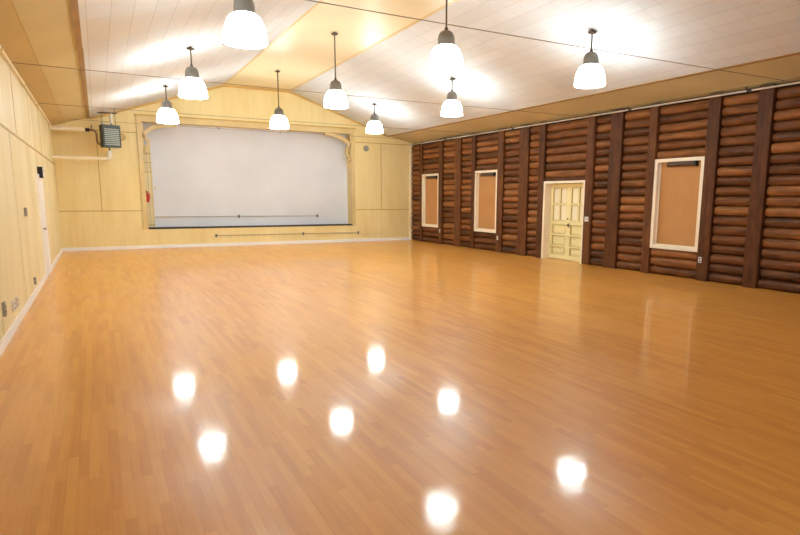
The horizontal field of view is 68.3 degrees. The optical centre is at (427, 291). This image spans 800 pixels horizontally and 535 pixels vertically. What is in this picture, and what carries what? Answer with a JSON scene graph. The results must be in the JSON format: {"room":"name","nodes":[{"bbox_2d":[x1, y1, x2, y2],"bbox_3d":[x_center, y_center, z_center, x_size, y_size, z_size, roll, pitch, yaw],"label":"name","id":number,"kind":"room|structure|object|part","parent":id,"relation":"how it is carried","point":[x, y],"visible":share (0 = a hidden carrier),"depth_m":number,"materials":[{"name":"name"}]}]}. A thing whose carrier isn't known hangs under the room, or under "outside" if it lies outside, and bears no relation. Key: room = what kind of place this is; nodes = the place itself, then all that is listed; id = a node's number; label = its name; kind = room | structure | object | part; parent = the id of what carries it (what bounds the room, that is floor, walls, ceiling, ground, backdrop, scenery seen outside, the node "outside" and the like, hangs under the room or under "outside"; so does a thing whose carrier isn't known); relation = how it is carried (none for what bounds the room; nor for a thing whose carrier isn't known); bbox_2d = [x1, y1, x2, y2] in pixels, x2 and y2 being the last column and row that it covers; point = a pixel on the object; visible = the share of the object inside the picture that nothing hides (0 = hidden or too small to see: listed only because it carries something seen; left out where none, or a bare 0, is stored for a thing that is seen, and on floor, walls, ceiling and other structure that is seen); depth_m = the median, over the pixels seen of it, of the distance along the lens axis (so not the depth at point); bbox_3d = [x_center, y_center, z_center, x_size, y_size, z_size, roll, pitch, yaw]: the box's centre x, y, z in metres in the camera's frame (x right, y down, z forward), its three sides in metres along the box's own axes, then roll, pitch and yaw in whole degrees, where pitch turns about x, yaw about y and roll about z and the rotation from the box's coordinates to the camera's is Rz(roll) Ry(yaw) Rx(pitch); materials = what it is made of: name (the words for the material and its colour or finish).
{"room":"community hall","nodes":[
{"label":"community hall","id":0,"kind":"room"},
{"bbox_2d":[0,51,61,341],"bbox_3d":[-5.031,-1.304,6.645,0.208,3.750,25.322,-5,10,-29],"label":"wall","id":1,"kind":"structure","parent":0,"point":[26,143],"depth_m":9.13,"materials":[{"name":"beige wood"}]},
{"bbox_2d":[1,301,6,316],"bbox_3d":[-4.776,0.192,6.641,0.033,0.160,0.100,-5,10,-29],"label":"wall outlet","id":2,"kind":"object","parent":1,"relation":"attached to","point":[4,309],"visible":1,"depth_m":6.60,"materials":[{"name":"beige plastic"}]},
{"bbox_2d":[11,300,15,311],"bbox_3d":[-5.155,0.170,7.328,0.033,0.120,0.160,-5,10,-29],"label":"wall outlet","id":3,"kind":"object","parent":1,"relation":"attached to","point":[13,303],"visible":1,"depth_m":7.27,"materials":[{"name":"white plastic"}]},
{"bbox_2d":[15,297,18,307],"bbox_3d":[-5.325,0.131,7.632,0.033,0.130,0.100,-5,10,-29],"label":"wall outlet","id":4,"kind":"object","parent":1,"relation":"attached to","point":[16,298],"visible":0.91,"depth_m":7.59,"materials":[{"name":"white plastic"}]},
{"bbox_2d":[0,44,51,125],"bbox_3d":[-5.170,-3.115,6.908,0.057,0.098,23.780,-5,10,-29],"label":"crown molding","id":5,"kind":"structure","parent":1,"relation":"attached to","point":[1,47],"depth_m":9.89,"materials":[{"name":"beige wood"}]},
{"bbox_2d":[0,248,62,356],"bbox_3d":[-5.215,0.405,7.460,0.020,0.115,23.820,-5,10,-29],"label":"baseboard","id":6,"kind":"structure","parent":1,"relation":"attached to","point":[11,331],"depth_m":8.03,"materials":[{"name":"white wood"}]},
{"bbox_2d":[37,167,44,177],"bbox_3d":[-7.937,-2.453,12.078,0.104,0.220,0.360,-5,10,-29],"label":"sign box","id":7,"kind":"object","parent":1,"relation":"attached to","point":[40,170],"visible":0.88,"depth_m":11.93,"materials":[{"name":"black plastic"}]},
{"bbox_2d":[36,174,51,278],"bbox_3d":[-8.008,-1.384,12.260,0.161,2.090,1.280,-5,10,-29],"label":"door","id":8,"kind":"structure","parent":1,"relation":"in","point":[40,188],"depth_m":12.22,"materials":[{"name":"white wood"}]},
{"bbox_2d":[49,125,100,144],"bbox_3d":[-10.051,-4.508,16.790,1.225,0.565,0.115,-5,10,-29],"label":"pipe","id":9,"kind":"object","parent":1,"relation":"attached to","point":[50,127],"visible":1,"depth_m":16.73,"materials":[{"name":"metal"}]},
{"bbox_2d":[52,148,111,160],"bbox_3d":[-9.932,-3.969,16.943,1.503,0.405,0.124,-5,10,-29],"label":"pipe","id":10,"kind":"object","parent":1,"relation":"attached to","point":[109,153],"visible":1,"depth_m":16.96,"materials":[{"name":"metal"}]},
{"bbox_2d":[52,87,412,247],"bbox_3d":[-5.870,-4.320,20.346,12.322,5.340,0.408,-5,10,-29],"label":"wall","id":11,"kind":"structure","parent":0,"point":[100,203],"depth_m":19.27,"materials":[{"name":"beige wood"}]},
{"bbox_2d":[121,133,125,140],"bbox_3d":[-9.386,-4.761,18.057,0.220,0.220,0.022,-5,10,-29],"label":"air vent","id":12,"kind":"object","parent":11,"relation":"in","point":[123,137],"visible":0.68,"depth_m":18.07,"materials":[{"name":"beige"}]},
{"bbox_2d":[89,85,223,119],"bbox_3d":[-8.384,-5.972,18.411,3.935,1.390,0.040,-5,10,-29],"label":"trim","id":13,"kind":"structure","parent":11,"relation":"attached to","point":[219,86],"depth_m":18.21,"materials":[{"name":"beige wood"}]},
{"bbox_2d":[63,237,409,250],"bbox_3d":[-5.828,-1.702,20.559,11.822,0.105,0.022,-5,10,-29],"label":"baseboard","id":14,"kind":"structure","parent":11,"relation":"attached to","point":[398,238],"depth_m":19.98,"materials":[{"name":"white wood"}]},
{"bbox_2d":[134,113,355,229],"bbox_3d":[-5.959,-4.025,20.323,7.300,3.565,0.505,-5,10,-29],"label":"frame","id":15,"kind":"object","parent":11,"relation":"attached to","point":[330,131],"visible":0.93,"depth_m":19.77,"materials":[{"name":"beige wood"}]},
{"bbox_3d":[-5.850,-5.734,19.866,7.300,0.045,0.095,-5,10,-29],"label":"crown","id":16,"kind":"part","parent":15,"relation":"part of","materials":[{"name":"beige wood"}]},
{"bbox_3d":[-2.863,-4.261,22.039,0.125,3.520,0.480,-5,10,-29],"label":"post","id":17,"kind":"part","parent":15,"relation":"part of","materials":[{"name":"beige wood"}]},
{"bbox_2d":[148,224,351,228],"bbox_3d":[-5.980,-2.306,20.636,6.955,0.040,0.452,-5,10,-29],"label":"stage edge","id":18,"kind":"structure","parent":11,"relation":"attached to","point":[307,224],"depth_m":20.24,"materials":[{"name":"wood"}]},
{"bbox_2d":[224,84,289,92],"bbox_3d":[-5.707,-6.840,19.773,2.180,0.080,0.040,-5,10,-29],"label":"trim","id":19,"kind":"structure","parent":11,"relation":"attached to","point":[225,85],"depth_m":19.73,"materials":[{"name":"beige wood"}]},
{"bbox_2d":[215,231,358,236],"bbox_3d":[-4.871,-2.073,21.021,5.200,0.130,0.048,-5,10,-29],"label":"conduit","id":20,"kind":"object","parent":11,"relation":"attached to","point":[357,232],"visible":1,"depth_m":20.81,"materials":[{"name":"grey metal"}]},
{"bbox_2d":[290,91,388,137],"bbox_3d":[-3.123,-6.407,21.298,3.740,1.390,0.040,-5,10,-29],"label":"trim","id":21,"kind":"structure","parent":11,"relation":"attached to","point":[291,92],"depth_m":21.07,"materials":[{"name":"beige wood"}]},
{"bbox_2d":[410,144,411,239],"bbox_3d":[-0.669,-3.900,23.083,0.060,3.700,0.050,-5,10,-29],"label":"trim","id":22,"kind":"structure","parent":11,"relation":"attached to","point":[410,144],"depth_m":23.01,"materials":[{"name":"brown wood"}]},
{"bbox_2d":[143,123,347,226],"bbox_3d":[-6.119,-4.042,20.627,7.555,3.900,0.160,-5,10,-29],"label":"projection screen","id":23,"kind":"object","parent":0,"point":[291,178],"depth_m":20.44,"materials":[{"name":"white fabric"}]},
{"bbox_2d":[143,144,155,226],"bbox_3d":[-8.996,-3.404,18.969,0.240,2.625,0.090,-5,10,-29],"label":"panel strip","id":24,"kind":"object","parent":23,"relation":"attached to","point":[147,157],"visible":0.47,"depth_m":18.95,"materials":[{"name":"beige wood"}]},
{"bbox_2d":[146,190,149,201],"bbox_3d":[-9.015,-3.077,18.896,0.139,0.372,0.128,4,10,22],"label":"fire extinguisher","id":25,"kind":"object","parent":24,"relation":"attached to","point":[147,194],"visible":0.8,"depth_m":18.87,"materials":[{"name":"red metal"}]},
{"bbox_2d":[165,214,317,217],"bbox_3d":[-6.482,-2.636,20.533,5.525,0.120,0.048,-5,10,-29],"label":"conduit","id":26,"kind":"object","parent":23,"relation":"attached to","point":[238,216],"visible":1,"depth_m":20.15,"materials":[{"name":"grey metal"}]},
{"bbox_2d":[0,240,799,534],"bbox_3d":[0.209,0.089,10.348,12.722,0.120,24.030,-5,10,-29],"label":"floor","id":27,"kind":"structure","parent":0,"point":[391,387],"depth_m":4.95,"materials":[{"name":"brown wood"}]},
{"bbox_2d":[0,0,799,143],"bbox_3d":[-0.053,-4.405,9.573,12.172,1.762,23.820,-5,10,-29],"label":"ceiling","id":28,"kind":"structure","parent":0,"point":[379,55],"depth_m":11.55,"materials":[{"name":"wood"}]},
{"bbox_2d":[97,109,121,147],"bbox_3d":[-9.306,-4.789,17.143,0.538,1.128,0.386,-8,12,-42],"label":"heater","id":29,"kind":"object","parent":28,"relation":"hanging from","point":[110,135],"visible":0.9,"depth_m":17.09,"materials":[{"name":"metal"}]},
{"bbox_2d":[157,85,178,123],"bbox_3d":[-6.944,-5.020,15.652,0.546,1.027,0.573,-5,10,-29],"label":"pendant lamp","id":30,"kind":"object","parent":28,"relation":"hanging from","point":[166,105],"visible":0.94,"depth_m":15.55,"materials":[{"name":"white glass"}]},
{"bbox_3d":[-6.952,-4.710,15.715,0.546,0.360,0.546,-5,10,-29],"label":"lamp shade","id":31,"kind":"part","parent":30,"relation":"part of","materials":[{"name":"white glass"}]},
{"bbox_2d":[178,46,207,99],"bbox_3d":[-4.686,-4.386,11.695,0.546,1.017,0.573,-5,10,-29],"label":"pendant lamp","id":32,"kind":"object","parent":28,"relation":"hanging from","point":[188,89],"visible":0.98,"depth_m":11.60,"materials":[{"name":"white glass"}]},
{"bbox_3d":[-4.695,-4.080,11.757,0.546,0.360,0.546,-5,10,-29],"label":"lamp shade","id":33,"kind":"part","parent":32,"relation":"part of","materials":[{"name":"white glass"}]},
{"bbox_2d":[73,119,400,138],"bbox_3d":[-5.655,-5.389,19.636,10.930,0.030,0.010,-5,10,-29],"label":"rod","id":34,"kind":"object","parent":28,"relation":"attached to","point":[73,119],"visible":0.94,"depth_m":19.15,"materials":[{"name":"metal"}]},
{"bbox_2d":[222,0,267,48],"bbox_3d":[-2.327,-3.677,7.460,0.546,1.031,0.573,-5,10,-29],"label":"pendant lamp","id":35,"kind":"object","parent":28,"relation":"hanging from","point":[243,28],"visible":1,"depth_m":7.36,"materials":[{"name":"white glass"}]},
{"bbox_2d":[40,103,479,133],"bbox_3d":[-3.415,-4.561,15.735,11.816,0.030,0.010,-5,10,-29],"label":"rod","id":36,"kind":"object","parent":28,"relation":"attached to","point":[40,103],"visible":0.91,"depth_m":14.96,"materials":[{"name":"metal"}]},
{"bbox_2d":[269,70,288,129],"bbox_3d":[-4.341,-5.621,17.133,0.546,1.692,0.573,-5,10,-29],"label":"pendant lamp","id":37,"kind":"object","parent":28,"relation":"hanging from","point":[278,112],"visible":0.98,"depth_m":17.08,"materials":[{"name":"white glass"}]},
{"bbox_3d":[-4.346,-5.881,17.104,0.060,1.030,0.060,-5,10,-29],"label":"rod","id":38,"kind":"part","parent":37,"relation":"part of","materials":[{"name":"brown metal"}]},
{"bbox_3d":[-4.351,-4.982,17.248,0.546,0.360,0.546,-5,10,-29],"label":"lamp shade","id":39,"kind":"part","parent":37,"relation":"part of","materials":[{"name":"white glass"}]},
{"bbox_2d":[11,62,583,116],"bbox_3d":[-1.198,-3.914,11.791,11.816,0.030,0.010,-5,10,-29],"label":"rod","id":40,"kind":"object","parent":28,"relation":"attached to","point":[11,62],"visible":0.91,"depth_m":10.81,"materials":[{"name":"metal"}]},
{"bbox_2d":[323,32,347,108],"bbox_3d":[-2.066,-4.988,13.185,0.546,1.662,0.573,-5,10,-29],"label":"pendant lamp","id":41,"kind":"object","parent":28,"relation":"hanging from","point":[332,101],"visible":0.97,"depth_m":13.13,"materials":[{"name":"white glass"}]},
{"bbox_3d":[-2.071,-5.248,13.156,0.060,1.000,0.060,-5,10,-29],"label":"rod","id":42,"kind":"part","parent":41,"relation":"part of","materials":[{"name":"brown metal"}]},
{"bbox_3d":[-2.076,-4.364,13.298,0.546,0.360,0.546,-5,10,-29],"label":"lamp shade","id":43,"kind":"part","parent":41,"relation":"part of","materials":[{"name":"white glass"}]},
{"bbox_2d":[365,103,382,133],"bbox_3d":[-1.696,-5.573,18.802,0.546,0.975,0.573,-5,10,-29],"label":"pendant lamp","id":44,"kind":"object","parent":28,"relation":"hanging from","point":[377,128],"visible":0.99,"depth_m":18.70,"materials":[{"name":"white glass"}]},
{"bbox_3d":[-1.704,-5.288,18.860,0.546,0.360,0.546,-5,10,-29],"label":"lamp shade","id":45,"kind":"part","parent":44,"relation":"part of","materials":[{"name":"white glass"}]},
{"bbox_2d":[427,0,462,73],"bbox_3d":[0.296,-4.277,9.009,0.546,1.712,0.573,-5,10,-29],"label":"pendant lamp","id":46,"kind":"object","parent":28,"relation":"hanging from","point":[445,58],"visible":1,"depth_m":8.96,"materials":[{"name":"white glass"}]},
{"bbox_3d":[0.285,-3.629,9.126,0.546,0.360,0.546,-5,10,-29],"label":"lamp shade","id":47,"kind":"part","parent":46,"relation":"part of","materials":[{"name":"white glass"}]},
{"bbox_3d":[0.291,-4.537,8.979,0.060,1.050,0.060,-5,10,-29],"label":"rod","id":48,"kind":"part","parent":46,"relation":"part of","materials":[{"name":"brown metal"}]},
{"bbox_2d":[440,77,462,116],"bbox_3d":[0.617,-4.899,14.708,0.546,0.972,0.573,-5,10,-29],"label":"pendant lamp","id":49,"kind":"object","parent":28,"relation":"hanging from","point":[450,110],"visible":0.98,"depth_m":14.60,"materials":[{"name":"white glass"}]},
{"bbox_3d":[0.609,-4.616,14.766,0.546,0.360,0.546,-5,10,-29],"label":"lamp shade","id":50,"kind":"part","parent":49,"relation":"part of","materials":[{"name":"white glass"}]},
{"bbox_2d":[307,0,784,80],"bbox_3d":[1.155,-3.311,7.592,11.816,0.030,0.010,-5,10,-29],"label":"rod","id":51,"kind":"object","parent":28,"relation":"attached to","point":[307,0],"visible":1,"depth_m":7.59,"materials":[{"name":"metal"}]},
{"bbox_2d":[573,30,604,88],"bbox_3d":[2.938,-4.204,10.541,0.546,1.009,0.573,-5,10,-29],"label":"pendant lamp","id":52,"kind":"object","parent":28,"relation":"hanging from","point":[590,74],"visible":0.99,"depth_m":10.44,"materials":[{"name":"white glass"}]},
{"bbox_3d":[2.929,-3.902,10.602,0.546,0.360,0.546,-5,10,-29],"label":"lamp shade","id":53,"kind":"part","parent":52,"relation":"part of","materials":[{"name":"white glass"}]},
{"bbox_3d":[2.933,-4.463,10.512,0.060,0.347,0.060,-5,10,-29],"label":"rod","id":54,"kind":"part","parent":52,"relation":"part of","materials":[{"name":"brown metal"}]},
{"bbox_2d":[411,80,799,293],"bbox_3d":[5.285,-2.306,12.918,0.432,3.851,24.220,-5,10,-29],"label":"wall","id":55,"kind":"structure","parent":0,"point":[749,142],"depth_m":13.23,"materials":[{"name":"brown wood"}]},
{"bbox_3d":[-0.432,-3.826,22.822,0.108,3.640,0.750,-5,10,-29],"label":"log panel","id":56,"kind":"part","parent":55,"relation":"part of","materials":[{"name":"brown wood"}]},
{"bbox_3d":[-0.212,-3.800,22.409,0.142,3.720,0.184,-5,10,-29],"label":"post","id":57,"kind":"part","parent":55,"relation":"part of","materials":[{"name":"brown wood"}]},
{"bbox_2d":[422,173,437,227],"bbox_3d":[0.137,-3.391,21.836,0.122,1.944,1.260,-5,10,-29],"label":"window","id":58,"kind":"structure","parent":55,"relation":"in","point":[429,181],"depth_m":21.98,"materials":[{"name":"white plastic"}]},
{"bbox_2d":[425,179,436,224],"bbox_3d":[0.183,-3.399,21.860,0.014,1.792,1.100,-5,10,-29],"label":"blind","id":59,"kind":"object","parent":58,"relation":"attached to","point":[430,184],"depth_m":21.95,"materials":[{"name":"orange fabric"}]},
{"bbox_3d":[0.138,-2.149,22.040,0.102,0.572,1.260,-5,10,-29],"label":"log panel","id":60,"kind":"part","parent":55,"relation":"part of","materials":[{"name":"brown wood"}]},
{"bbox_3d":[0.156,-4.903,21.598,0.098,1.110,1.260,-5,10,-29],"label":"log panel","id":61,"kind":"part","parent":55,"relation":"part of","materials":[{"name":"brown wood"}]},
{"bbox_3d":[0.508,-3.589,21.128,0.142,3.720,0.266,-5,10,-29],"label":"post","id":62,"kind":"part","parent":55,"relation":"part of","materials":[{"name":"brown wood"}]},
{"bbox_3d":[0.783,-3.476,20.666,0.102,3.631,0.830,-5,10,-29],"label":"log panel","id":63,"kind":"part","parent":55,"relation":"part of","materials":[{"name":"brown wood"}]},
{"bbox_3d":[1.068,-3.426,20.133,0.142,3.720,0.380,-5,10,-29],"label":"post","id":64,"kind":"part","parent":55,"relation":"part of","materials":[{"name":"brown wood"}]},
{"bbox_3d":[1.327,-3.314,19.694,0.106,3.630,0.660,-5,10,-29],"label":"log panel","id":65,"kind":"part","parent":55,"relation":"part of","materials":[{"name":"brown wood"}]},
{"bbox_3d":[1.532,-3.291,19.308,0.142,3.720,0.213,-5,10,-29],"label":"post","id":66,"kind":"part","parent":55,"relation":"part of","materials":[{"name":"brown wood"}]},
{"bbox_2d":[474,170,496,232],"bbox_3d":[1.884,-2.881,18.728,0.122,1.944,1.245,-5,10,-29],"label":"window","id":67,"kind":"structure","parent":55,"relation":"in","point":[485,199],"depth_m":18.84,"materials":[{"name":"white wood"}]},
{"bbox_3d":[1.884,-1.635,18.932,0.106,0.571,1.245,-5,10,-29],"label":"log panel","id":68,"kind":"part","parent":55,"relation":"part of","materials":[{"name":"brown wood"}]},
{"bbox_3d":[1.899,-4.393,18.488,0.107,1.106,1.245,-5,10,-29],"label":"log panel","id":69,"kind":"part","parent":55,"relation":"part of","materials":[{"name":"brown wood"}]},
{"bbox_3d":[2.256,-3.079,18.020,0.142,3.720,0.282,-5,10,-29],"label":"post","id":70,"kind":"part","parent":55,"relation":"part of","materials":[{"name":"brown wood"}]},
{"bbox_3d":[2.520,-2.964,17.572,0.106,3.632,0.780,-5,10,-29],"label":"log panel","id":71,"kind":"part","parent":55,"relation":"part of","materials":[{"name":"brown wood"}]},
{"bbox_3d":[2.802,-2.920,17.048,0.142,3.720,0.410,-5,10,-29],"label":"post","id":72,"kind":"part","parent":55,"relation":"part of","materials":[{"name":"brown wood"}]},
{"bbox_3d":[3.024,-2.817,16.680,0.102,3.628,0.470,-5,10,-29],"label":"log panel","id":73,"kind":"part","parent":55,"relation":"part of","materials":[{"name":"brown wood"}]},
{"bbox_3d":[3.188,-2.807,16.363,0.142,3.720,0.239,-5,10,-29],"label":"post","id":74,"kind":"part","parent":55,"relation":"part of","materials":[{"name":"brown wood"}]},
{"bbox_2d":[541,180,584,263],"bbox_3d":[3.716,-1.895,15.745,0.322,2.120,1.599,-5,10,-29],"label":"door","id":75,"kind":"structure","parent":55,"relation":"in","point":[563,203],"depth_m":15.96,"materials":[{"name":"beige wood"}]},
{"bbox_3d":[3.561,-2.187,16.203,0.008,0.430,0.261,-5,10,-29],"label":"pane","id":76,"kind":"part","parent":75,"relation":"part of","materials":[{"name":"beige glass"}]},
{"bbox_3d":[3.563,-2.640,16.130,0.008,0.432,0.261,-5,10,-29],"label":"pane","id":77,"kind":"part","parent":75,"relation":"part of","materials":[{"name":"beige glass"}]},
{"bbox_3d":[3.701,-2.146,15.954,0.008,0.430,0.261,-5,10,-29],"label":"pane","id":78,"kind":"part","parent":75,"relation":"part of","materials":[{"name":"beige glass"}]},
{"bbox_3d":[3.704,-2.599,15.881,0.008,0.432,0.261,-5,10,-29],"label":"pane","id":79,"kind":"part","parent":75,"relation":"part of","materials":[{"name":"beige glass"}]},
{"bbox_3d":[3.905,-2.082,15.561,0.008,0.430,0.261,-5,10,-29],"label":"pane","id":80,"kind":"part","parent":75,"relation":"part of","materials":[{"name":"beige glass"}]},
{"bbox_3d":[3.907,-2.535,15.488,0.008,0.432,0.261,-5,10,-29],"label":"pane","id":81,"kind":"part","parent":75,"relation":"part of","materials":[{"name":"beige glass"}]},
{"bbox_3d":[4.045,-2.041,15.312,0.008,0.430,0.261,-5,10,-29],"label":"pane","id":82,"kind":"part","parent":75,"relation":"part of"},
{"bbox_3d":[4.047,-2.494,15.239,0.008,0.432,0.261,-5,10,-29],"label":"pane","id":83,"kind":"part","parent":75,"relation":"part of","materials":[{"name":"beige glass"}]},
{"bbox_3d":[3.646,-3.724,15.405,0.107,1.435,1.599,-5,10,-29],"label":"log panel","id":84,"kind":"part","parent":55,"relation":"part of","materials":[{"name":"brown wood"}]},
{"bbox_3d":[4.082,-2.546,14.771,0.142,3.720,0.252,-5,10,-29],"label":"post","id":85,"kind":"part","parent":55,"relation":"part of","materials":[{"name":"brown wood"}]},
{"bbox_3d":[4.274,-2.451,14.453,0.106,3.634,0.510,-5,10,-29],"label":"log panel","id":86,"kind":"part","parent":55,"relation":"part of","materials":[{"name":"brown wood"}]},
{"bbox_2d":[409,81,799,145],"bbox_3d":[5.046,-4.016,12.503,0.054,0.097,23.780,-5,10,-29],"label":"pipe","id":87,"kind":"object","parent":55,"relation":"attached to","point":[793,83],"visible":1,"depth_m":13.05,"materials":[{"name":"metal"}]},
{"bbox_3d":[4.481,-2.430,14.062,0.142,3.720,0.370,-5,10,-29],"label":"post","id":88,"kind":"part","parent":55,"relation":"part of","materials":[{"name":"brown wood"}]},
{"bbox_3d":[4.765,-2.311,13.581,0.103,3.637,0.770,-5,10,-29],"label":"log panel","id":89,"kind":"part","parent":55,"relation":"part of","materials":[{"name":"brown wood"}]},
{"bbox_3d":[4.995,-2.280,13.147,0.142,3.720,0.211,-5,10,-29],"label":"post","id":90,"kind":"part","parent":55,"relation":"part of","materials":[{"name":"brown wood"}]},
{"bbox_3d":[5.345,-0.630,12.781,0.100,0.568,1.228,-5,10,-29],"label":"log panel","id":91,"kind":"part","parent":55,"relation":"part of","materials":[{"name":"brown wood"}]},
{"bbox_2d":[649,156,704,251],"bbox_3d":[5.343,-1.872,12.576,0.122,1.944,1.228,-5,10,-29],"label":"window","id":92,"kind":"structure","parent":55,"relation":"in","point":[678,182],"depth_m":12.62,"materials":[{"name":"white wood"}]},
{"bbox_3d":[5.359,-3.386,12.336,0.105,1.114,1.228,-5,10,-29],"label":"log panel","id":93,"kind":"part","parent":55,"relation":"part of","materials":[{"name":"brown wood"}]},
{"bbox_3d":[5.705,-2.072,11.884,0.142,3.720,0.261,-5,10,-29],"label":"post","id":94,"kind":"part","parent":55,"relation":"part of","materials":[{"name":"brown wood"}]},
{"bbox_3d":[5.962,-1.957,11.455,0.102,3.634,0.760,-5,10,-29],"label":"log panel","id":95,"kind":"part","parent":55,"relation":"part of","materials":[{"name":"brown wood"}]},
{"bbox_3d":[6.205,-1.926,10.995,0.142,3.720,0.280,-5,10,-29],"label":"post","id":96,"kind":"part","parent":55,"relation":"part of","materials":[{"name":"brown wood"}]},
{"bbox_3d":[6.510,-1.802,10.474,0.106,3.634,0.950,-5,10,-29],"label":"log panel","id":97,"kind":"part","parent":55,"relation":"part of","materials":[{"name":"brown wood"}]}
]}

